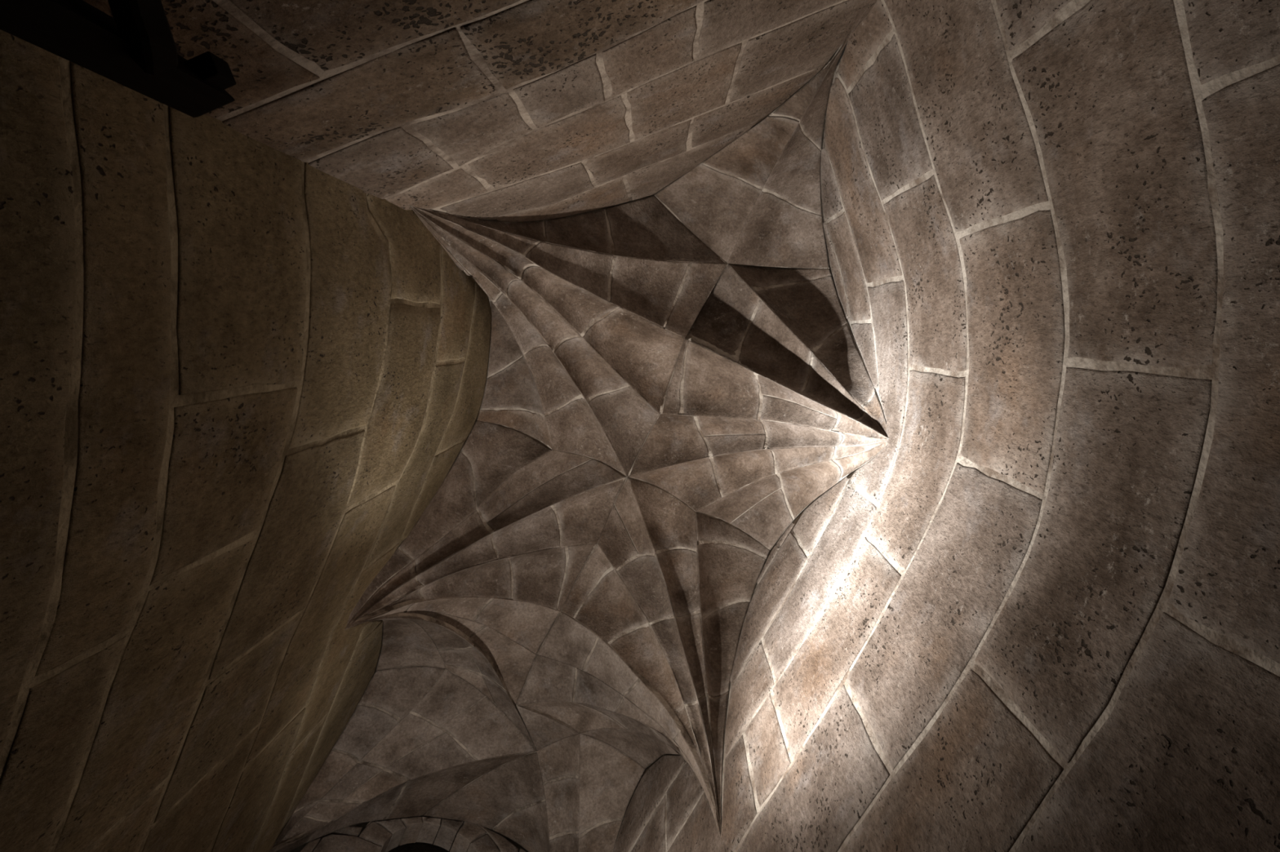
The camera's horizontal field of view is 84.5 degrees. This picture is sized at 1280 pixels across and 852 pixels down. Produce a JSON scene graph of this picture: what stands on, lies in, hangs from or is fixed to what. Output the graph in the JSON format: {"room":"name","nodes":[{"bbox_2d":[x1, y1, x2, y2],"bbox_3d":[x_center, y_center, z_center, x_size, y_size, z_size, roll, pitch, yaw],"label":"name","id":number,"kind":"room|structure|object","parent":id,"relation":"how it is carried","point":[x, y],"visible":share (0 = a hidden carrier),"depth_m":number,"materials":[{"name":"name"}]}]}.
{"room":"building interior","nodes":[
{"label":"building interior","id":0,"kind":"room"},
{"bbox_2d":[0,29,491,851],"bbox_3d":[-1.641,1.421,1.522,0.364,5.526,4.488,21,-82,-1],"label":"wall","id":1,"kind":"structure","parent":0,"point":[237,375],"depth_m":1.58,"materials":[{"name":"stone"}]},
{"bbox_2d":[299,815,526,851],"bbox_3d":[-1.378,3.094,1.857,1.792,5.906,0.286,23,-82,-1],"label":"wall","id":2,"kind":"structure","parent":0,"point":[422,833],"depth_m":4.50,"materials":[{"name":"stone"}]},
{"bbox_2d":[82,0,877,222],"bbox_3d":[-0.128,-0.950,1.135,1.824,5.489,0.169,-20,-84,5],"label":"wall","id":3,"kind":"structure","parent":0,"point":[511,111],"depth_m":1.86,"materials":[{"name":"brown stone"}]},
{"bbox_2d":[268,596,721,851],"bbox_3d":[-1.240,2.175,4.144,3.246,2.449,3.000,0,-82,2],"label":"ceiling","id":4,"kind":"structure","parent":0,"point":[508,722],"depth_m":4.27,"materials":[{"name":"grey stone"}]},
{"bbox_2d":[343,6,888,836],"bbox_3d":[0.026,-0.110,3.503,3.000,2.329,3.300,0,-82,2],"label":"ceiling","id":5,"kind":"structure","parent":0,"point":[676,374],"depth_m":3.93,"materials":[{"name":"stone"}]},
{"bbox_2d":[613,0,1279,851],"bbox_3d":[0.336,1.459,1.488,0.968,5.591,5.624,17,-82,0],"label":"wall","id":6,"kind":"structure","parent":0,"point":[1044,615],"depth_m":1.70,"materials":[{"name":"stone"}]},
{"bbox_3d":[-0.755,1.588,-1.327,5.000,0.100,6.000,0,-82,2],"label":"floor","id":7,"kind":"structure","parent":0,"visible":0},
{"bbox_2d":[0,0,236,117],"bbox_3d":[-0.685,-0.362,-0.200,0.167,2.650,0.101,-21,-84,5],"label":"timber post","id":8,"kind":"object","parent":7,"relation":"on","point":[135,49],"visible":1,"depth_m":0.89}
]}

